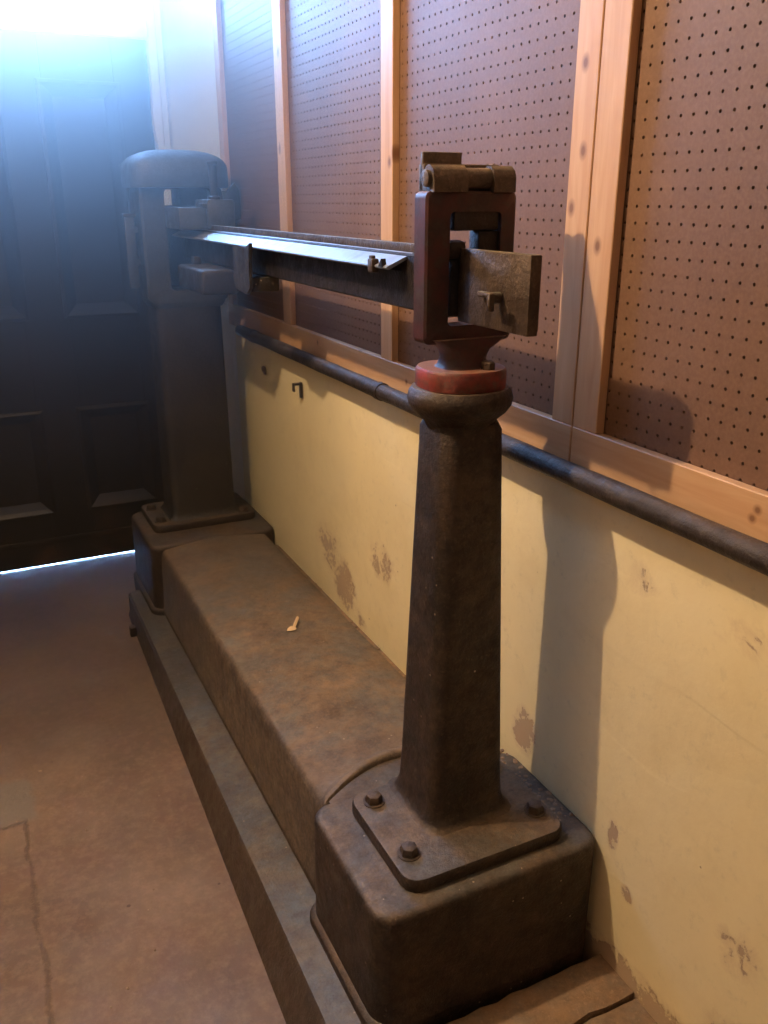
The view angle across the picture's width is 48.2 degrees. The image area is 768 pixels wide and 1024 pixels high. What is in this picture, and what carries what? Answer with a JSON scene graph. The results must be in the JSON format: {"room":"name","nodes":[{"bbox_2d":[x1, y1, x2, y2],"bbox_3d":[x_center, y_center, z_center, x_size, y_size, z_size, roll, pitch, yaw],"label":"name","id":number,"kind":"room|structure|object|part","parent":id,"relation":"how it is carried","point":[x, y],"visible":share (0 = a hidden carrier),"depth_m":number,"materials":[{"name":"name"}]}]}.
{"room":"weighbridge room","nodes":[
{"label":"weighbridge room","id":0,"kind":"room"},
{"bbox_2d":[0,552,285,1023],"bbox_3d":[-0.810,1.167,1.591,2.700,0.080,5.280,-9,22,-24],"label":"floor","id":1,"kind":"structure","parent":0,"point":[65,959],"depth_m":2.27,"materials":[{"name":"brown concrete"}]},
{"bbox_2d":[2,619,209,1008],"bbox_3d":[-0.967,0.768,2.564,0.555,0.005,2.457,-9,22,-24],"label":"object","id":2,"kind":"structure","parent":1,"relation":"on","point":[127,988],"depth_m":2.25,"materials":[{"name":"paint"}]},
{"bbox_2d":[276,545,405,679],"bbox_3d":[-0.099,0.473,2.776,0.046,0.210,1.570,-9,22,-24],"label":"ledge","id":3,"kind":"object","parent":1,"relation":"on","point":[373,644],"visible":0.11,"depth_m":2.84,"materials":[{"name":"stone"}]},
{"bbox_2d":[277,547,405,677],"bbox_3d":[-0.102,0.369,2.744,0.046,0.010,1.501,-9,22,-24],"label":"crumbs","id":4,"kind":"object","parent":3,"relation":"on","point":[315,584],"visible":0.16,"depth_m":2.78,"materials":[{"name":"brown"}]},
{"bbox_2d":[120,150,594,1023],"bbox_3d":[-0.237,-0.036,2.195,0.651,1.767,3.040,-9,22,-24],"label":"weighing scale","id":5,"kind":"object","parent":1,"relation":"on","point":[384,861],"visible":1,"depth_m":1.79,"materials":[{"name":"brown metal"}]},
{"bbox_3d":[-0.901,-0.935,3.074,0.049,0.256,0.036,-9,22,-24],"label":"lever","id":6,"kind":"part","parent":5,"relation":"part of","materials":[{"name":"paint"}]},
{"bbox_3d":[-0.559,-1.085,2.806,0.040,0.118,0.040,-9,22,-24],"label":"lift rod","id":7,"kind":"part","parent":5,"relation":"part of","materials":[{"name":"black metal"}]},
{"bbox_2d":[287,616,298,630],"bbox_3d":[-0.270,0.339,2.603,0.024,0.016,0.073,6,21,16],"label":"chip","id":8,"kind":"object","parent":5,"relation":"on","point":[293,627],"visible":1,"depth_m":2.59,"materials":[{"name":"beige wood"}]},
{"bbox_3d":[0.127,-0.564,1.431,0.148,0.066,0.020,-9,22,-24],"label":"latch plate","id":9,"kind":"part","parent":5,"relation":"part of","materials":[{"name":"brown metal"}]},
{"bbox_3d":[0.136,-0.240,1.520,0.151,0.037,0.151,-9,22,-24],"label":"red cap plate","id":10,"kind":"part","parent":5,"relation":"part of","materials":[{"name":"paint"}]},
{"bbox_3d":[0.139,-0.393,1.467,0.174,0.292,0.085,-9,22,-24],"label":"loop frame","id":11,"kind":"part","parent":5,"relation":"part of","materials":[{"name":"red paint"}]},
{"bbox_3d":[0.180,-0.355,1.374,0.020,0.120,0.208,-9,22,-24],"label":"beam plate","id":12,"kind":"part","parent":5,"relation":"part of","materials":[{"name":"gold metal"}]},
{"bbox_2d":[500,749,572,820],"bbox_3d":[0.323,0.604,1.911,0.050,0.009,0.264,-9,22,-24],"label":"dirt","id":13,"kind":"object","parent":5,"relation":"on","point":[515,761],"visible":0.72,"depth_m":1.88,"materials":[{"name":"soil"}]},
{"bbox_2d":[446,954,633,1023],"bbox_3d":[0.247,1.034,1.684,0.520,0.106,0.110,-9,22,-24],"label":"kerb stone","id":14,"kind":"object","parent":1,"relation":"on","point":[584,991],"visible":0.95,"depth_m":1.71,"materials":[{"name":"brown stone"}]},
{"bbox_2d":[584,998,657,1023],"bbox_3d":[0.329,1.096,1.526,0.520,0.097,0.265,-9,22,-24],"label":"kerb stone","id":15,"kind":"object","parent":1,"relation":"on","point":[632,1012],"visible":1,"depth_m":1.69,"materials":[{"name":"brown stone"}]},
{"bbox_2d":[160,0,244,499],"bbox_3d":[-0.690,-1.177,3.675,0.272,3.000,0.620,-9,22,-24],"label":"wall","id":16,"kind":"structure","parent":0,"point":[188,29],"depth_m":3.44,"materials":[{"name":"white paint"}]},
{"bbox_2d":[235,326,767,1023],"bbox_3d":[0.520,-0.355,1.417,0.196,3.000,4.760,-9,22,-24],"label":"wall","id":17,"kind":"structure","parent":0,"point":[634,672],"depth_m":1.67,"materials":[{"name":"yellow paint"}]},
{"bbox_2d":[261,366,265,374],"bbox_3d":[-0.450,-0.532,3.213,0.012,0.031,0.033,-9,22,-24],"label":"plug","id":18,"kind":"object","parent":17,"relation":"attached to","point":[263,368],"visible":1,"depth_m":3.21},
{"bbox_2d":[292,382,302,397],"bbox_3d":[-0.291,-0.409,2.886,0.032,0.053,0.018,-9,22,-24],"label":"wall hook","id":19,"kind":"object","parent":17,"relation":"attached to","point":[299,384],"visible":1,"depth_m":2.88,"materials":[{"name":"metal"}]},
{"bbox_2d":[211,0,605,460],"bbox_3d":[-0.110,-1.227,2.284,0.073,1.694,2.238,-9,22,-24],"label":"pegboard panel","id":20,"kind":"object","parent":17,"relation":"attached to","point":[328,110],"visible":0.75,"depth_m":2.03,"materials":[{"name":"brown wood"}]},
{"bbox_3d":[-0.134,-0.466,2.548,0.020,0.082,2.238,-9,22,-24],"label":"rail","id":21,"kind":"part","parent":20,"relation":"part of","materials":[{"name":"brown wood"}]},
{"bbox_2d":[235,325,767,575],"bbox_3d":[0.229,-0.152,1.792,0.071,0.054,3.520,-9,22,-24],"label":"pipe","id":22,"kind":"object","parent":17,"relation":"attached to","point":[751,552],"visible":0.9,"depth_m":1.47,"materials":[{"name":"metal"}]},
{"bbox_2d":[570,0,767,542],"bbox_3d":[0.606,-0.723,0.898,0.073,1.694,1.034,-9,22,-24],"label":"pegboard panel","id":23,"kind":"object","parent":17,"relation":"attached to","point":[671,396],"visible":1,"depth_m":1.31,"materials":[{"name":"brown wood"}]},
{"bbox_3d":[0.582,0.038,1.163,0.020,0.082,1.034,-9,22,-24],"label":"rail","id":24,"kind":"part","parent":23,"relation":"part of","materials":[{"name":"brown wood"}]},
{"bbox_3d":[-2.063,-1.048,3.320,2.528,3.000,0.100,-9,22,-24],"label":"wall","id":25,"kind":"structure","parent":0,"visible":0},
{"bbox_2d":[0,0,145,25],"bbox_3d":[-1.448,-2.208,3.186,1.045,0.628,0.050,-9,22,-24],"label":"window","id":26,"kind":"structure","parent":25,"relation":"in","point":[139,17],"depth_m":3.38,"materials":[{"name":"white paint"}]},
{"bbox_2d":[0,12,146,39],"bbox_3d":[-1.460,-1.133,3.556,1.083,2.900,0.095,-9,22,-24],"label":"trim","id":27,"kind":"structure","parent":25,"relation":"attached to","point":[9,21],"depth_m":3.39,"materials":[{"name":"white paint"}]},
{"bbox_2d":[0,29,163,571],"bbox_3d":[-1.445,-0.818,3.681,1.038,2.208,0.061,-9,22,-24],"label":"door","id":28,"kind":"structure","parent":25,"relation":"in","point":[80,448],"depth_m":3.69,"materials":[{"name":"paint"}]},
{"bbox_3d":[-1.657,-1.228,3.420,0.334,0.934,0.057,-9,22,-24],"label":"panel","id":29,"kind":"part","parent":28,"relation":"part of","materials":[{"name":"paint"}]},
{"bbox_3d":[-1.657,-0.199,3.794,0.334,0.488,0.057,-9,22,-24],"label":"panel","id":30,"kind":"part","parent":28,"relation":"part of","materials":[{"name":"paint"}]},
{"bbox_3d":[-1.236,-1.297,3.612,0.324,0.934,0.057,-9,22,-24],"label":"panel","id":31,"kind":"part","parent":28,"relation":"part of","materials":[{"name":"paint"}]},
{"bbox_3d":[-1.236,-0.268,3.986,0.324,0.488,0.057,-9,22,-24],"label":"panel","id":32,"kind":"part","parent":28,"relation":"part of","materials":[{"name":"paint"}]},
{"bbox_2d":[143,0,173,204],"bbox_3d":[-0.946,-1.219,3.791,0.086,2.900,0.094,-9,22,-24],"label":"trim","id":33,"kind":"structure","parent":25,"relation":"attached to","point":[155,52],"depth_m":3.55,"materials":[{"name":"white paint"}]},
{"label":"outside","id":34,"kind":"structure","parent":0,"visible":0},
{"bbox_2d":[0,550,134,573],"bbox_3d":[-2.386,-0.519,6.258,9.000,0.078,5.015,-9,22,-24],"label":"ground","id":35,"kind":"structure","parent":34,"point":[133,550],"depth_m":4.06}
]}

